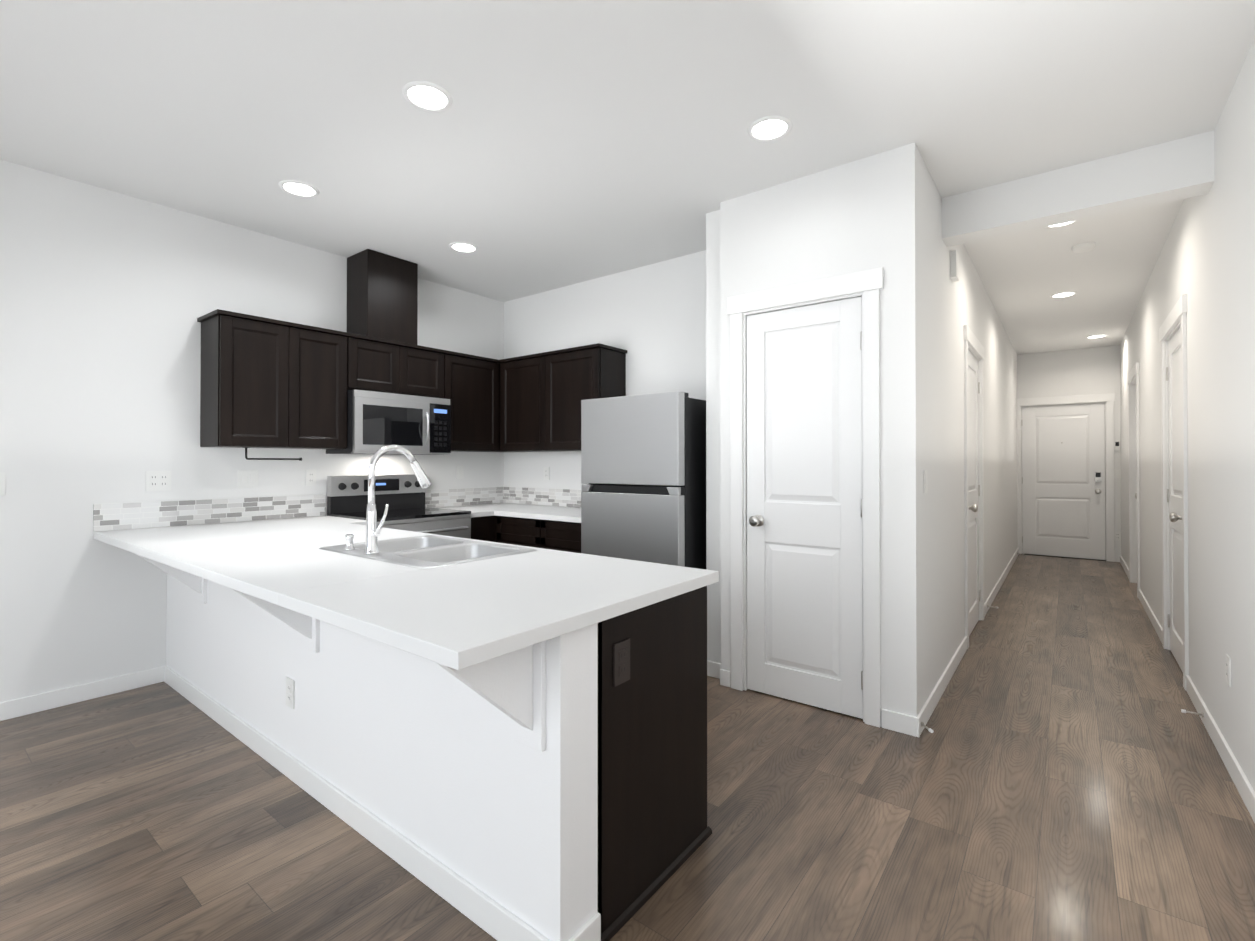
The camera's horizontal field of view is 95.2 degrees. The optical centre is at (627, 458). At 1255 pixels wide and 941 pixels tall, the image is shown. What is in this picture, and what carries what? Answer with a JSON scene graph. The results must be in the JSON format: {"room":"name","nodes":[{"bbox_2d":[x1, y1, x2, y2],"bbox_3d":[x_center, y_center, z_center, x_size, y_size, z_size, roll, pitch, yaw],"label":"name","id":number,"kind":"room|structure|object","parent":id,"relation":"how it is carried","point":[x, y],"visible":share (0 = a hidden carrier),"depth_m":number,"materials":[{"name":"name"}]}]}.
{"room":"kitchen","nodes":[
{"label":"kitchen","id":0,"kind":"room"},
{"bbox_2d":[0,159,503,701],"bbox_3d":[-2.870,-0.093,3.242,0.120,2.780,5.700,0,0,38],"label":"wall","id":1,"kind":"structure","parent":0,"point":[108,299],"depth_m":3.18,"materials":[{"name":"white paint"}]},
{"bbox_2d":[0,472,5,495],"bbox_3d":[-3.108,0.125,2.818,0.016,0.115,0.070,0,0,38],"label":"light switch","id":2,"kind":"object","parent":1,"relation":"attached to","point":[2,483],"visible":1,"depth_m":2.84,"materials":[{"name":"white plastic"}]},
{"bbox_2d":[0,667,159,720],"bbox_3d":[-3.630,1.245,2.133,0.018,0.090,3.030,0,0,38],"label":"baseboard","id":3,"kind":"structure","parent":1,"relation":"attached to","point":[27,705],"depth_m":3.04,"materials":[{"name":"white wood"}]},
{"bbox_2d":[146,471,170,490],"bbox_3d":[-2.722,0.128,3.328,0.007,0.115,0.116,0,0,38],"label":"outlet","id":4,"kind":"object","parent":1,"relation":"attached to","point":[158,480],"visible":1,"depth_m":3.33,"materials":[{"name":"white plastic"}]},
{"bbox_2d":[93,494,325,531],"bbox_3d":[-2.520,0.324,3.589,0.008,0.150,1.222,0,0,38],"label":"backsplash","id":5,"kind":"structure","parent":1,"relation":"attached to","point":[122,516],"depth_m":3.49,"materials":[{"name":"tile"}]},
{"bbox_2d":[197,309,300,448],"bbox_3d":[-2.342,-0.462,3.563,0.326,0.783,0.430,0,0,38],"label":"upper cabinet","id":6,"kind":"object","parent":1,"relation":"attached to","point":[268,383],"depth_m":3.44,"materials":[{"name":"brown wood"}]},
{"bbox_2d":[242,447,301,460],"bbox_3d":[-2.261,-0.029,3.657,0.040,0.082,0.342,0,0,38],"label":"paper towel holder","id":7,"kind":"object","parent":6,"relation":"attached to","point":[247,458],"visible":1,"depth_m":3.63,"materials":[{"name":"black metal"}]},
{"bbox_2d":[305,469,315,485],"bbox_3d":[-2.207,0.132,3.997,0.007,0.115,0.070,0,0,38],"label":"electrical outlet","id":8,"kind":"object","parent":1,"relation":"attached to","point":[310,477],"visible":1,"depth_m":3.99,"materials":[{"name":"white plastic"}]},
{"bbox_2d":[301,324,352,448],"bbox_3d":[-2.153,-0.460,3.809,0.326,0.783,0.430,0,0,38],"label":"upper cabinet","id":9,"kind":"object","parent":1,"relation":"attached to","point":[326,354],"depth_m":3.77,"materials":[{"name":"brown wood"}]},
{"bbox_2d":[353,333,408,394],"bbox_3d":[-1.887,-0.659,4.155,0.326,0.381,0.440,0,0,38],"label":"upper cabinet","id":10,"kind":"object","parent":1,"relation":"attached to","point":[380,364],"depth_m":4.07,"materials":[{"name":"brown wood"}]},
{"bbox_2d":[326,389,450,454],"bbox_3d":[-1.730,-0.248,4.233,0.473,0.427,0.752,0,0,38],"label":"over-the-range microwave","id":11,"kind":"object","parent":10,"relation":"attached to","point":[412,424],"visible":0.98,"depth_m":4.07,"materials":[{"name":"silver metal"}]},
{"bbox_2d":[347,249,417,340],"bbox_3d":[-1.811,-1.161,4.257,0.326,0.625,0.390,0,0,38],"label":"cover","id":12,"kind":"object","parent":1,"relation":"attached to","point":[382,289],"depth_m":4.14,"materials":[{"name":"brown wood"}]},
{"bbox_2d":[409,341,448,398],"bbox_3d":[-1.692,-0.657,4.409,0.326,0.381,0.440,0,0,38],"label":"upper cabinet","id":13,"kind":"object","parent":1,"relation":"attached to","point":[428,366],"depth_m":4.37,"materials":[{"name":"brown wood"}]},
{"bbox_2d":[456,466,463,478],"bbox_3d":[-1.453,0.118,4.977,0.008,0.115,0.070,0,0,38],"label":"light switch","id":14,"kind":"object","parent":1,"relation":"attached to","point":[459,472],"visible":1,"depth_m":4.97,"materials":[{"name":"white plastic"}]},
{"bbox_2d":[425,487,504,507],"bbox_3d":[-1.429,0.333,5.007,0.008,0.150,0.842,0,0,38],"label":"backsplash","id":15,"kind":"structure","parent":1,"relation":"attached to","point":[434,498],"depth_m":5.00,"materials":[{"name":"tile"}]},
{"bbox_2d":[449,351,500,451],"bbox_3d":[-1.394,-0.454,4.796,0.326,0.783,0.540,0,0,38],"label":"upper cabinet","id":16,"kind":"object","parent":1,"relation":"attached to","point":[474,381],"depth_m":4.72,"materials":[{"name":"brown wood"}]},
{"bbox_2d":[166,574,597,940],"bbox_3d":[-1.389,0.861,2.437,3.198,0.862,0.140,0,0,38],"label":"wall","id":17,"kind":"structure","parent":0,"point":[437,762],"depth_m":1.73,"materials":[{"name":"white paint"}]},
{"bbox_2d":[136,554,206,603],"bbox_3d":[-2.276,0.586,2.862,0.100,0.307,0.270,0,0,38],"label":"corbel","id":18,"kind":"object","parent":17,"relation":"attached to","point":[199,584],"depth_m":2.90,"materials":[{"name":"white paint"}]},
{"bbox_2d":[231,588,319,652],"bbox_3d":[-1.293,0.581,2.106,0.100,0.307,0.270,0,0,38],"label":"corbel","id":19,"kind":"object","parent":17,"relation":"attached to","point":[309,627],"depth_m":2.15,"materials":[{"name":"white paint"}]},
{"bbox_2d":[286,677,294,708],"bbox_3d":[-1.372,0.951,2.329,0.070,0.115,0.007,0,0,38],"label":"outlet","id":20,"kind":"object","parent":17,"relation":"attached to","point":[290,692],"visible":1,"depth_m":2.32,"materials":[{"name":"white plastic"}]},
{"bbox_2d":[160,665,575,940],"bbox_3d":[-1.432,1.247,2.370,3.213,0.090,0.013,0,0,38],"label":"baseboard","id":21,"kind":"structure","parent":17,"relation":"attached to","point":[484,912],"depth_m":1.90,"materials":[{"name":"white wood"}]},
{"bbox_2d":[436,641,545,751],"bbox_3d":[-0.326,0.577,1.362,0.100,0.307,0.270,0,0,38],"label":"corbel","id":22,"kind":"object","parent":17,"relation":"attached to","point":[512,685],"depth_m":1.41,"materials":[{"name":"white paint"}]},
{"bbox_2d":[504,250,705,507],"bbox_3d":[-0.091,-0.084,4.624,2.600,2.780,0.120,0,0,38],"label":"wall","id":23,"kind":"structure","parent":0,"point":[651,319],"depth_m":4.49,"materials":[{"name":"white paint"}]},
{"bbox_2d":[505,487,580,507],"bbox_3d":[-0.515,0.332,4.866,1.627,0.150,0.008,0,0,38],"label":"backsplash","id":24,"kind":"structure","parent":23,"relation":"attached to","point":[519,495],"depth_m":5.02,"materials":[{"name":"tile"}]},
{"bbox_2d":[544,467,549,479],"bbox_3d":[-0.709,0.129,5.017,0.070,0.115,0.007,0,0,38],"label":"electrical outlet","id":25,"kind":"object","parent":23,"relation":"attached to","point":[546,473],"visible":1,"depth_m":5.01,"materials":[{"name":"white plastic"}]},
{"bbox_2d":[499,343,626,451],"bbox_3d":[-0.552,-0.454,4.686,1.127,0.782,0.343,0,0,38],"label":"upper cabinet","id":26,"kind":"object","parent":23,"relation":"attached to","point":[543,395],"visible":0.9,"depth_m":4.53,"materials":[{"name":"brown wood"}]},
{"bbox_2d":[0,554,1254,940],"bbox_3d":[0.914,1.328,4.182,4.960,0.050,11.820,0,0,38],"label":"floor","id":27,"kind":"structure","parent":0,"point":[1060,774],"depth_m":2.03,"materials":[{"name":"brown wood"}]},
{"bbox_2d":[327,474,470,538],"bbox_3d":[-1.623,0.713,4.144,0.701,1.180,0.752,0,0,38],"label":"range","id":28,"kind":"object","parent":27,"relation":"on","point":[403,496],"visible":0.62,"depth_m":4.16,"materials":[{"name":"silver metal"}]},
{"bbox_2d":[471,516,494,541],"bbox_3d":[-1.178,0.877,4.827,0.618,0.862,0.869,0,0,38],"label":"base cabinet","id":29,"kind":"object","parent":27,"relation":"on","point":[482,528],"depth_m":4.41,"materials":[{"name":"brown wood"}]},
{"bbox_2d":[325,515,365,522],"bbox_3d":[-1.931,0.420,3.817,0.660,0.037,0.142,0,0,38],"label":"countertop","id":30,"kind":"structure","parent":29,"relation":"on","point":[326,517],"depth_m":3.85,"materials":[{"name":"white stone"}]},
{"bbox_2d":[93,515,718,669],"bbox_3d":[-1.288,0.411,2.546,3.228,0.037,1.072,0,0,38],"label":"countertop","id":31,"kind":"structure","parent":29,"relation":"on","point":[461,616],"depth_m":1.81,"materials":[{"name":"white stone"}]},
{"bbox_2d":[363,445,430,554],"bbox_3d":[-0.957,0.163,2.418,0.086,0.446,0.300,0,0,38],"label":"faucet","id":32,"kind":"object","parent":31,"relation":"on","point":[373,531],"visible":1,"depth_m":2.32,"materials":[{"name":"silver metal"}]},
{"bbox_2d":[319,535,536,568],"bbox_3d":[-0.868,0.479,2.480,0.820,0.185,0.560,0,0,38],"label":"sink","id":33,"kind":"object","parent":31,"relation":"in","point":[426,552],"visible":0.29,"depth_m":2.53,"materials":[{"name":"silver metal"}]},
{"bbox_2d":[344,534,354,549],"bbox_3d":[-1.180,0.354,2.435,0.042,0.064,0.042,0,0,38],"label":"soap dispenser","id":34,"kind":"object","parent":33,"relation":"on","point":[349,538],"visible":0.98,"depth_m":2.42,"materials":[{"name":"silver metal"}]},
{"bbox_2d":[436,506,492,517],"bbox_3d":[-1.368,0.424,4.560,0.645,0.037,0.212,0,0,38],"label":"countertop","id":35,"kind":"structure","parent":29,"relation":"on","point":[475,511],"depth_m":4.49,"materials":[{"name":"white stone"}]},
{"bbox_2d":[453,503,580,522],"bbox_3d":[-0.714,0.425,4.606,1.626,0.037,0.658,0,0,38],"label":"countertop","id":36,"kind":"structure","parent":29,"relation":"on","point":[542,512],"depth_m":4.40,"materials":[{"name":"white stone"}]},
{"bbox_2d":[495,516,546,548],"bbox_3d":[-0.630,0.875,4.562,0.574,0.862,0.621,0,0,38],"label":"base cabinet","id":37,"kind":"object","parent":27,"relation":"on","point":[508,530],"depth_m":4.31,"materials":[{"name":"brown wood"}]},
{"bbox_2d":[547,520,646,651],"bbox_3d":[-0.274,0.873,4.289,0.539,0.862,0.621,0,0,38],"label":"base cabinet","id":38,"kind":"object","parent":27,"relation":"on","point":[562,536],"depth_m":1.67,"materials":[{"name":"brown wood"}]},
{"bbox_2d":[613,638,629,686],"bbox_3d":[-0.015,0.567,1.596,0.007,0.115,0.070,0,0,38],"label":"outlet","id":39,"kind":"object","parent":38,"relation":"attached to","point":[621,662],"visible":1,"depth_m":1.59,"materials":[{"name":"grey plastic"}]},
{"bbox_2d":[581,391,705,568],"bbox_3d":[0.209,0.455,3.838,0.760,1.693,0.705,0,0,38],"label":"refrigerator","id":40,"kind":"object","parent":27,"relation":"on","point":[643,474],"visible":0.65,"depth_m":3.51,"materials":[{"name":"silver metal"}]},
{"bbox_2d":[0,0,1254,354],"bbox_3d":[0.914,-1.527,4.201,4.960,0.100,11.820,0,0,38],"label":"ceiling","id":41,"kind":"structure","parent":0,"point":[556,144],"depth_m":2.46,"materials":[{"name":"white paint"}]},
{"bbox_2d":[279,180,319,196],"bbox_3d":[-1.802,-1.479,3.148,0.196,0.007,0.196,0,0,38],"label":"recessed light","id":42,"kind":"object","parent":41,"relation":"in","point":[300,188],"visible":1,"depth_m":3.14,"materials":[{"name":"white plastic"}]},
{"bbox_2d":[402,81,452,111],"bbox_3d":[-0.821,-1.484,2.356,0.196,0.007,0.196,0,0,38],"label":"recessed light","id":43,"kind":"object","parent":41,"relation":"in","point":[425,96],"visible":1,"depth_m":2.35,"materials":[{"name":"white plastic"}]},
{"bbox_2d":[449,242,477,252],"bbox_3d":[-1.143,-1.474,4.004,0.196,0.007,0.196,0,0,38],"label":"recessed light","id":44,"kind":"object","parent":41,"relation":"in","point":[466,247],"visible":1,"depth_m":4.00,"materials":[{"name":"white plastic"}]},
{"bbox_2d":[747,116,791,140],"bbox_3d":[0.640,-1.483,2.582,0.196,0.007,0.196,0,0,38],"label":"recessed light","id":45,"kind":"object","parent":41,"relation":"in","point":[767,128],"visible":1,"depth_m":2.58,"materials":[{"name":"white plastic"}]},
{"bbox_2d":[1045,220,1077,227],"bbox_3d":[2.700,-1.477,3.571,0.196,0.007,0.196,0,0,38],"label":"recessed light","id":46,"kind":"object","parent":41,"relation":"in","point":[1059,225],"visible":0.29,"depth_m":3.62,"materials":[{"name":"white plastic"}]},
{"bbox_2d":[1050,291,1076,297],"bbox_3d":[3.901,-1.467,5.132,0.196,0.007,0.196,0,0,38],"label":"recessed light","id":47,"kind":"object","parent":41,"relation":"in","point":[1063,294],"visible":0.98,"depth_m":5.12,"materials":[{"name":"white plastic"}]},
{"bbox_2d":[942,130,1214,246],"bbox_3d":[2.271,-1.369,2.992,1.095,0.230,0.160,0,0,38],"label":"beam","id":48,"kind":"structure","parent":41,"relation":"attached to","point":[1175,170],"depth_m":2.88,"materials":[{"name":"white paint"}]},
{"bbox_2d":[1072,242,1095,252],"bbox_3d":[3.161,-1.460,3.973,0.132,0.036,0.132,0,0,38],"label":"smoke detector","id":49,"kind":"object","parent":41,"relation":"attached to","point":[1083,247],"visible":1,"depth_m":3.94,"materials":[{"name":"white plastic"}]},
{"bbox_2d":[1086,335,1106,337],"bbox_3d":[5.590,-1.456,6.835,0.196,0.007,0.196,0,0,38],"label":"recessed light","id":50,"kind":"object","parent":41,"relation":"in","point":[1095,336],"visible":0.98,"depth_m":6.83,"materials":[{"name":"white plastic"}]},
{"bbox_2d":[706,210,720,662],"bbox_3d":[0.689,-0.090,3.620,0.140,2.780,0.520,0,0,38],"label":"wall","id":51,"kind":"structure","parent":0,"point":[713,498],"depth_m":3.43,"materials":[{"name":"white paint"}]},
{"bbox_2d":[720,142,921,726],"bbox_3d":[0.980,-0.094,3.043,1.025,2.780,0.120,0,0,38],"label":"wall","id":52,"kind":"structure","parent":0,"point":[862,214],"depth_m":2.77,"materials":[{"name":"white paint"}]},
{"bbox_2d":[747,297,862,718],"bbox_3d":[0.908,0.242,3.012,0.629,2.092,0.107,0,0,38],"label":"pantry door","id":53,"kind":"structure","parent":52,"relation":"in","point":[804,528],"depth_m":3.01,"materials":[{"name":"white wood"}]},
{"bbox_2d":[727,267,883,727],"bbox_3d":[0.939,0.188,3.059,0.833,2.216,0.142,0,0,38],"label":"door frame","id":54,"kind":"structure","parent":52,"relation":"attached to","point":[866,285],"depth_m":2.88,"materials":[{"name":"white wood"}]},
{"bbox_2d":[920,154,1017,706],"bbox_3d":[3.387,-0.079,5.430,0.120,2.780,6.600,0,0,38],"label":"wall","id":55,"kind":"structure","parent":0,"point":[950,308],"depth_m":3.50,"materials":[{"name":"white paint"}]},
{"bbox_2d":[924,470,927,493],"bbox_3d":[1.481,0.115,2.845,0.008,0.115,0.070,0,0,38],"label":"light switch","id":56,"kind":"object","parent":55,"relation":"attached to","point":[925,483],"visible":1,"depth_m":2.83,"materials":[{"name":"white plastic"}]},
{"bbox_2d":[908,636,966,736],"bbox_3d":[1.827,1.253,3.288,0.016,0.090,1.581,0,0,38],"label":"baseboard","id":57,"kind":"structure","parent":55,"relation":"attached to","point":[915,729],"depth_m":3.00,"materials":[{"name":"white wood"}]},
{"bbox_2d":[921,722,933,732],"bbox_3d":[1.383,1.243,2.651,0.022,0.022,0.078,0,0,-7],"label":"doorstop","id":58,"kind":"object","parent":57,"relation":"attached to","point":[926,727],"visible":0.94,"depth_m":2.65,"materials":[{"name":"grey metal"}]},
{"bbox_2d":[950,250,958,281],"bbox_3d":[2.006,-1.181,3.515,0.034,0.160,0.110,0,0,38],"label":"door chime","id":59,"kind":"object","parent":55,"relation":"attached to","point":[954,265],"visible":1,"depth_m":3.48,"materials":[{"name":"white plastic"}]},
{"bbox_2d":[963,325,983,648],"bbox_3d":[2.566,0.196,4.344,0.142,2.216,1.008,0,0,38],"label":"door frame","id":60,"kind":"structure","parent":55,"relation":"attached to","point":[973,345],"depth_m":4.31,"materials":[{"name":"white wood"}]},
{"bbox_2d":[968,350,979,635],"bbox_3d":[2.613,0.250,4.313,0.107,2.092,0.804,0,0,38],"label":"hall door","id":61,"kind":"structure","parent":55,"relation":"in","point":[974,486],"depth_m":4.41,"materials":[{"name":"white wood"}]},
{"bbox_2d":[984,548,1018,616],"bbox_3d":[4.181,1.272,6.345,0.013,0.090,4.168,0,0,38],"label":"baseboard","id":62,"kind":"structure","parent":55,"relation":"attached to","point":[990,599],"depth_m":5.75,"materials":[{"name":"white wood"}]},
{"bbox_2d":[1017,345,1120,561],"bbox_3d":[5.917,-0.064,7.723,1.335,2.780,0.120,0,0,38],"label":"wall","id":63,"kind":"structure","parent":0,"point":[1089,371],"depth_m":7.60,"materials":[{"name":"white paint"}]},
{"bbox_2d":[1021,403,1104,559],"bbox_3d":[5.845,0.297,7.715,0.898,2.042,0.107,0,0,38],"label":"entry door","id":64,"kind":"structure","parent":63,"relation":"in","point":[1063,480],"depth_m":7.72,"materials":[{"name":"white wood"}]},
{"bbox_2d":[1022,553,1105,560],"bbox_3d":[5.868,1.323,7.733,0.898,0.007,0.110,0,0,38],"label":"trim","id":65,"kind":"structure","parent":63,"relation":"attached to","point":[1064,557],"depth_m":7.67,"materials":[{"name":"black metal"}]},
{"bbox_2d":[1017,393,1115,561],"bbox_3d":[5.871,0.243,7.743,1.102,2.166,0.142,0,0,38],"label":"door frame","id":66,"kind":"structure","parent":63,"relation":"attached to","point":[1109,399],"depth_m":7.45,"materials":[{"name":"white wood"}]},
{"bbox_2d":[1114,441,1119,449],"bbox_3d":[6.282,-0.166,7.354,0.054,0.120,0.020,0,0,38],"label":"thermostat","id":67,"kind":"object","parent":63,"relation":"attached to","point":[1116,445],"visible":1,"depth_m":7.35,"materials":[{"name":"white plastic"}]},
{"bbox_2d":[1114,532,1120,540],"bbox_3d":[6.286,0.994,7.351,0.070,0.115,0.007,0,0,38],"label":"outlet","id":68,"kind":"object","parent":63,"relation":"attached to","point":[1117,536],"visible":0.9,"depth_m":7.35,"materials":[{"name":"white plastic"}]},
{"bbox_2d":[1120,38,1254,790],"bbox_3d":[2.795,-0.096,2.668,0.120,2.780,11.700,0,0,38],"label":"wall","id":69,"kind":"structure","parent":0,"point":[1205,262],"depth_m":2.59,"materials":[{"name":"white paint"}]},
{"bbox_2d":[1120,555,1128,578],"bbox_3d":[5.856,1.275,6.747,0.013,0.090,1.488,0,0,38],"label":"baseboard","id":70,"kind":"structure","parent":69,"relation":"attached to","point":[1126,569],"depth_m":6.73,"materials":[{"name":"white wood"}]},
{"bbox_2d":[1127,362,1139,597],"bbox_3d":[5.146,0.205,5.740,0.142,2.216,1.008,0,0,38],"label":"door frame","id":71,"kind":"structure","parent":69,"relation":"attached to","point":[1134,470],"depth_m":6.07,"materials":[{"name":"white wood"}]},
{"bbox_2d":[1138,589,1161,642],"bbox_3d":[4.264,1.262,4.677,0.013,0.090,1.766,0,0,38],"label":"baseboard","id":72,"kind":"structure","parent":69,"relation":"attached to","point":[1155,623],"depth_m":4.54,"materials":[{"name":"white wood"}]},
{"bbox_2d":[1159,294,1188,689],"bbox_3d":[3.469,0.191,3.561,0.142,2.216,1.008,0,0,38],"label":"door frame","id":73,"kind":"structure","parent":69,"relation":"attached to","point":[1174,321],"depth_m":3.50,"materials":[{"name":"white wood"}]},
{"bbox_2d":[1166,327,1182,671],"bbox_3d":[3.428,0.246,3.598,0.107,2.092,0.804,0,0,38],"label":"hall door","id":74,"kind":"structure","parent":69,"relation":"in","point":[1174,496],"depth_m":3.67,"materials":[{"name":"white wood"}]},
{"bbox_2d":[1186,675,1254,822],"bbox_3d":[1.151,1.235,0.631,0.013,0.090,6.478,0,0,38],"label":"baseboard","id":75,"kind":"structure","parent":69,"relation":"attached to","point":[1247,793],"depth_m":2.41,"materials":[{"name":"white wood"}]},
{"bbox_2d":[1181,709,1203,716],"bbox_3d":[2.767,1.244,2.808,0.078,0.022,0.022,0,0,38],"label":"doorstop","id":76,"kind":"object","parent":75,"relation":"attached to","point":[1185,711],"visible":1,"depth_m":2.81,"materials":[{"name":"grey metal"}]},
{"bbox_2d":[1226,654,1230,686],"bbox_3d":[2.506,0.882,2.392,0.007,0.115,0.070,0,0,38],"label":"outlet","id":77,"kind":"object","parent":69,"relation":"attached to","point":[1228,669],"visible":1,"depth_m":2.38,"materials":[{"name":"white plastic"}]}
]}

